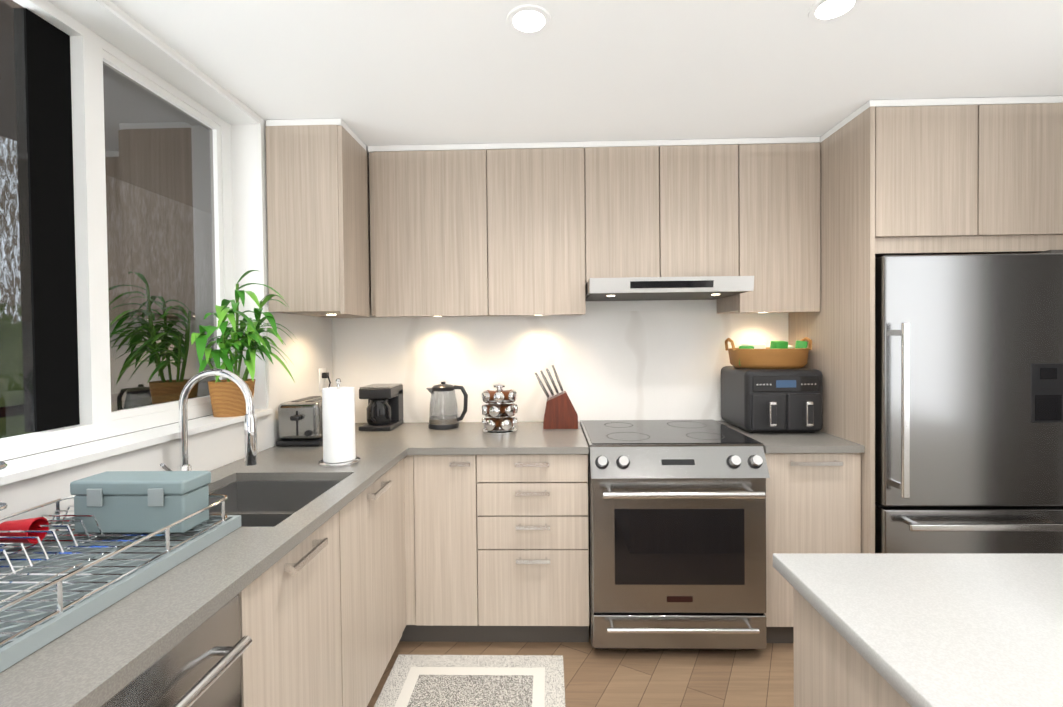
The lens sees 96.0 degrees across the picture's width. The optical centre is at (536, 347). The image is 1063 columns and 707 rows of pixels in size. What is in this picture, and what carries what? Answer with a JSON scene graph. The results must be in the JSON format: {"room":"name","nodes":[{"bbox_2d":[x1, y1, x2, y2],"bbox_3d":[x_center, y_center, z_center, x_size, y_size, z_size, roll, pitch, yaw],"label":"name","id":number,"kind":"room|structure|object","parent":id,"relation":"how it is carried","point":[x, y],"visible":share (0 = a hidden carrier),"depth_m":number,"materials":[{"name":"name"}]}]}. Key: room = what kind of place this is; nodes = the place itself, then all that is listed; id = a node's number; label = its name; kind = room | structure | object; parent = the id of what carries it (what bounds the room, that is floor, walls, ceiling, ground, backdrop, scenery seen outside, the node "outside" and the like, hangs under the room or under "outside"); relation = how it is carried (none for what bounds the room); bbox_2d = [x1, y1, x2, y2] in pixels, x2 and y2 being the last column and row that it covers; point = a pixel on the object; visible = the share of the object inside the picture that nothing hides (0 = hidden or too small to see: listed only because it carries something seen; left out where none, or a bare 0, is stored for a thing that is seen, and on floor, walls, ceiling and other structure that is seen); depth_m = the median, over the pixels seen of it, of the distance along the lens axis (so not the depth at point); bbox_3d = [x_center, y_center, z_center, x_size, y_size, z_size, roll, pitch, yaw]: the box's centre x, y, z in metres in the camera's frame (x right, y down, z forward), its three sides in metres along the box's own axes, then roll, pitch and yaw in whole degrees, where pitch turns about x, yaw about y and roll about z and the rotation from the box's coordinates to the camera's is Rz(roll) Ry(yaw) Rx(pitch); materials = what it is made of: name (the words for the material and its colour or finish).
{"room":"kitchen","nodes":[
{"label":"kitchen","id":0,"kind":"room"},
{"bbox_2d":[0,0,332,523],"bbox_3d":[-1.347,0.213,-0.154,0.208,2.370,5.840,-1,1,1],"label":"wall","id":1,"kind":"structure","parent":0,"point":[308,353],"depth_m":2.10,"materials":[{"name":"white paint"}]},
{"bbox_2d":[0,0,259,460],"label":"window","id":2,"kind":"structure","parent":1,"relation":"in","point":[124,161],"depth_m":1.53,"materials":[{"name":"white plastic"}]},
{"bbox_2d":[0,409,272,485],"bbox_3d":[-1.267,0.298,1.121,0.154,0.020,1.988,-1,1,1],"label":"window sill","id":3,"kind":"structure","parent":1,"relation":"attached to","point":[22,468],"depth_m":1.35,"materials":[{"name":"white paint"}]},
{"bbox_2d":[191,270,295,416],"bbox_3d":[-1.152,-0.016,1.894,0.341,0.579,0.368,-1,1,1],"label":"plant","id":4,"kind":"object","parent":3,"relation":"on","point":[227,398],"visible":0.98,"depth_m":1.88,"materials":[{"name":"green plant"}]},
{"bbox_2d":[265,118,372,317],"bbox_3d":[-1.023,-0.586,2.265,0.339,0.848,0.298,-1,1,1],"label":"upper cabinet","id":5,"kind":"object","parent":1,"relation":"attached to","point":[354,230],"depth_m":2.12,"materials":[{"name":"laminate"}]},
{"bbox_2d":[319,368,330,390],"bbox_3d":[-1.154,0.167,2.550,0.050,0.115,0.127,-1,1,1],"label":"electrical outlet","id":6,"kind":"object","parent":1,"relation":"attached to","point":[323,374],"visible":0.56,"depth_m":2.53,"materials":[{"name":"white plastic"}]},
{"bbox_2d":[332,299,787,422],"bbox_3d":[0.555,0.148,2.817,3.870,2.370,0.208,-1,1,1],"label":"backsplash","id":7,"kind":"structure","parent":0,"point":[644,360],"depth_m":2.72,"materials":[{"name":"white paint"}]},
{"bbox_2d":[369,144,492,317],"bbox_3d":[-0.544,-0.596,2.566,0.600,0.848,0.321,-1,1,1],"label":"upper cabinet","id":8,"kind":"object","parent":7,"relation":"attached to","point":[429,204],"depth_m":2.41,"materials":[{"name":"laminate"}]},
{"bbox_2d":[489,141,588,315],"bbox_3d":[0.001,-0.602,2.553,0.490,0.848,0.321,-1,1,1],"label":"upper cabinet","id":9,"kind":"object","parent":7,"relation":"attached to","point":[539,192],"depth_m":2.39,"materials":[{"name":"laminate"}]},
{"bbox_2d":[589,140,664,278],"bbox_3d":[0.430,-0.686,2.541,0.370,0.688,0.321,-1,1,1],"label":"upper cabinet","id":10,"kind":"object","parent":7,"relation":"attached to","point":[627,178],"depth_m":2.38,"materials":[{"name":"laminate"}]},
{"bbox_2d":[585,276,753,300],"bbox_3d":[0.626,-0.291,2.450,0.750,0.072,0.507,-1,1,1],"label":"range hood","id":11,"kind":"object","parent":10,"relation":"attached to","point":[660,288],"visible":1,"depth_m":2.21,"materials":[{"name":"silver metal"}]},
{"bbox_2d":[665,138,744,276],"bbox_3d":[0.810,-0.690,2.532,0.390,0.688,0.321,-1,1,1],"label":"upper cabinet","id":12,"kind":"object","parent":7,"relation":"attached to","point":[705,178],"depth_m":2.37,"materials":[{"name":"laminate"}]},
{"bbox_2d":[717,137,819,313],"bbox_3d":[1.204,-0.614,2.524,0.397,0.848,0.321,-1,1,1],"label":"upper cabinet","id":13,"kind":"object","parent":7,"relation":"attached to","point":[782,175],"depth_m":2.36,"materials":[{"name":"laminate"}]},
{"bbox_2d":[367,633,793,706],"bbox_3d":[0.496,1.410,-0.179,3.870,0.060,6.240,-1,1,1],"label":"floor","id":14,"kind":"structure","parent":0,"point":[593,677],"depth_m":1.98,"materials":[{"name":"brown wood"}]},
{"bbox_2d":[239,541,306,706],"bbox_3d":[-0.914,0.938,0.801,0.607,0.884,0.823,-1,1,1],"label":"base cabinet","id":15,"kind":"object","parent":14,"relation":"on","point":[273,608],"depth_m":1.11,"materials":[{"name":"laminate"}]},
{"bbox_2d":[101,594,251,706],"bbox_3d":[-0.595,0.874,0.688,0.074,0.757,0.602,-1,1,1],"label":"dishwasher","id":16,"kind":"object","parent":15,"relation":"in","point":[199,666],"visible":0.67,"depth_m":0.85,"materials":[{"name":"silver metal"}]},
{"bbox_2d":[215,455,414,706],"bbox_3d":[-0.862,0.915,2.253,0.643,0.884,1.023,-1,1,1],"label":"base cabinet","id":17,"kind":"object","parent":14,"relation":"on","point":[336,608],"depth_m":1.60,"materials":[{"name":"laminate"}]},
{"bbox_2d":[0,422,428,706],"bbox_3d":[-0.896,0.578,1.027,0.630,0.234,3.451,-1,1,1],"label":"countertop","id":18,"kind":"structure","parent":17,"relation":"on","point":[282,501],"depth_m":0.97,"materials":[{"name":"stone"}]},
{"bbox_2d":[0,462,240,671],"bbox_3d":[-1.003,0.318,0.780,0.480,0.292,0.880,-1,1,1],"label":"dish rack","id":19,"kind":"object","parent":18,"relation":"on","point":[116,536],"visible":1,"depth_m":1.02,"materials":[{"name":"grey plastic"}]},
{"bbox_2d":[0,517,48,543],"bbox_3d":[-1.109,0.395,1.031,0.072,0.053,0.058,-1,1,1],"label":"cup","id":20,"kind":"object","parent":19,"relation":"on","point":[15,528],"depth_m":1.02,"materials":[{"name":"red plastic"}]},
{"bbox_2d":[160,368,256,470],"bbox_3d":[-1.036,0.261,1.502,0.264,0.385,0.131,-1,1,1],"label":"faucet","id":21,"kind":"object","parent":18,"relation":"on","point":[250,430],"visible":0.75,"depth_m":1.53,"materials":[{"name":"silver metal"}]},
{"bbox_2d":[276,396,322,445],"bbox_3d":[-1.067,0.343,2.277,0.200,0.196,0.332,-1,1,1],"label":"toaster","id":22,"kind":"object","parent":18,"relation":"on","point":[300,422],"visible":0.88,"depth_m":2.14,"materials":[{"name":"silver metal"}]},
{"bbox_2d":[318,378,359,467],"bbox_3d":[-0.763,0.282,1.844,0.150,0.326,0.150,-1,1,1],"label":"paper towel","id":23,"kind":"object","parent":18,"relation":"on","point":[338,417],"visible":1,"depth_m":1.80,"materials":[{"name":"white paper"}]},
{"bbox_2d":[358,383,402,430],"bbox_3d":[-0.845,0.321,2.584,0.170,0.227,0.266,-1,1,1],"label":"coffee maker","id":24,"kind":"object","parent":18,"relation":"on","point":[384,410],"visible":1,"depth_m":2.52,"materials":[{"name":"black plastic"}]},
{"bbox_2d":[415,455,482,641],"bbox_3d":[-0.415,0.907,2.435,0.321,0.884,0.637,-1,1,1],"label":"base cabinet","id":25,"kind":"object","parent":14,"relation":"on","point":[446,486],"depth_m":2.12,"materials":[{"name":"laminate"}]},
{"bbox_2d":[374,655,564,706],"bbox_3d":[-0.265,1.360,1.289,0.720,0.008,1.600,-1,1,1],"label":"rug","id":26,"kind":"object","parent":14,"relation":"on","point":[474,680],"visible":1,"depth_m":1.92,"materials":[{"name":"white fabric"}]},
{"bbox_2d":[479,454,588,641],"bbox_3d":[-0.008,0.903,2.425,0.493,0.884,0.637,-1,1,1],"label":"base cabinet","id":27,"kind":"object","parent":14,"relation":"on","point":[534,518],"depth_m":2.11,"materials":[{"name":"laminate"}]},
{"bbox_2d":[404,422,588,454],"bbox_3d":[-0.158,0.446,2.408,0.781,0.030,0.651,-1,1,1],"label":"countertop","id":28,"kind":"structure","parent":27,"relation":"on","point":[469,438],"depth_m":2.21,"materials":[{"name":"stone"}]},
{"bbox_2d":[426,381,467,429],"bbox_3d":[-0.483,0.308,2.588,0.222,0.245,0.164,-1,1,1],"label":"kettle","id":29,"kind":"object","parent":28,"relation":"on","point":[443,413],"visible":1,"depth_m":2.53,"materials":[{"name":"clear glass"}]},
{"bbox_2d":[481,384,517,435],"bbox_3d":[-0.189,0.307,2.421,0.184,0.245,0.184,-1,1,1],"label":"spice rack","id":30,"kind":"object","parent":28,"relation":"on","point":[498,410],"visible":1,"depth_m":2.37,"materials":[{"name":"silver metal"}]},
{"bbox_2d":[535,365,577,428],"bbox_3d":[0.102,0.260,2.549,0.226,0.330,0.110,-1,1,1],"label":"knife block","id":31,"kind":"object","parent":28,"relation":"on","point":[560,412],"visible":1,"depth_m":2.50,"materials":[{"name":"brown wood"}]},
{"bbox_2d":[580,419,769,649],"bbox_3d":[0.616,0.877,2.341,0.752,0.925,0.757,-1,1,1],"label":"stove","id":32,"kind":"object","parent":14,"relation":"on","point":[677,531],"visible":1,"depth_m":2.04,"materials":[{"name":"silver metal"}]},
{"bbox_2d":[764,452,860,642],"bbox_3d":[1.206,0.891,2.396,0.417,0.884,0.637,-1,1,1],"label":"base cabinet","id":33,"kind":"object","parent":14,"relation":"on","point":[813,500],"depth_m":2.07,"materials":[{"name":"laminate"}]},
{"bbox_2d":[717,421,864,452],"bbox_3d":[1.201,0.433,2.376,0.418,0.030,0.651,-1,1,1],"label":"countertop","id":34,"kind":"structure","parent":33,"relation":"on","point":[819,441],"depth_m":2.12,"materials":[{"name":"stone"}]},
{"bbox_2d":[721,366,822,432],"bbox_3d":[1.200,0.260,2.452,0.375,0.310,0.431,-1,1,1],"label":"air fryer","id":35,"kind":"object","parent":34,"relation":"on","point":[771,400],"visible":0.98,"depth_m":2.29,"materials":[{"name":"black plastic"}]},
{"bbox_2d":[725,337,811,368],"bbox_3d":[1.198,0.026,2.484,0.416,0.156,0.334,-1,1,1],"label":"wicker tray","id":36,"kind":"object","parent":35,"relation":"on","point":[779,355],"visible":1,"depth_m":2.37,"materials":[{"name":"brown wicker"}]},
{"bbox_2d":[793,593,904,706],"bbox_3d":[1.011,0.933,-0.169,0.990,0.884,2.340,-1,1,1],"label":"kitchen island","id":37,"kind":"object","parent":14,"relation":"on","point":[827,673],"depth_m":0.89,"materials":[{"name":"laminate"}]},
{"bbox_2d":[773,553,1062,706],"bbox_3d":[1.006,0.474,-0.176,1.050,0.030,2.400,-1,1,1],"label":"island countertop","id":38,"kind":"structure","parent":37,"relation":"on","point":[939,630],"depth_m":0.79,"materials":[{"name":"white stone"}]},
{"bbox_2d":[788,96,1062,552],"bbox_3d":[1.840,0.142,2.344,0.861,2.368,0.687,-1,1,1],"label":"enclosure","id":39,"kind":"object","parent":14,"relation":"on","point":[952,176],"visible":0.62,"depth_m":2.00,"materials":[{"name":"laminate"}]},
{"bbox_2d":[875,250,1062,553],"bbox_3d":[1.837,0.463,2.282,0.782,1.730,0.747,-1,1,1],"label":"fridge","id":40,"kind":"object","parent":14,"relation":"on","point":[968,403],"visible":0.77,"depth_m":1.97,"materials":[{"name":"grey metal"}]},
{"bbox_2d":[110,0,1062,156],"bbox_3d":[0.470,-1.020,-0.216,3.870,0.060,6.240,-1,1,1],"label":"ceiling","id":41,"kind":"structure","parent":0,"point":[397,72],"depth_m":1.71,"materials":[{"name":"white paint"}]},
{"bbox_2d":[506,4,551,35],"bbox_3d":[-0.024,-1.007,1.476,0.140,0.005,0.140,-1,1,1],"label":"recessed light","id":42,"kind":"object","parent":41,"relation":"in","point":[528,20],"visible":1,"depth_m":1.47,"materials":[{"name":"white plastic"}]},
{"bbox_2d":[808,0,861,22],"bbox_3d":[0.890,-1.016,1.429,0.140,0.005,0.140,-1,1,1],"label":"recessed light","id":43,"kind":"object","parent":41,"relation":"in","point":[823,11],"visible":1,"depth_m":1.44,"materials":[{"name":"white plastic"}]},
{"label":"outside","id":44,"kind":"structure","parent":0,"visible":0},
{"bbox_2d":[0,0,23,140],"bbox_3d":[-2.082,-1.174,2.423,1.345,0.160,9.000,-1,1,1],"label":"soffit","id":45,"kind":"structure","parent":44,"point":[5,87],"depth_m":1.88,"materials":[{"name":"brown wood"}]},
{"bbox_2d":[0,135,212,461],"bbox_3d":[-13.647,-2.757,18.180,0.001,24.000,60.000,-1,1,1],"label":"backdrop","id":46,"kind":"structure","parent":44,"point":[12,266],"depth_m":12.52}
]}

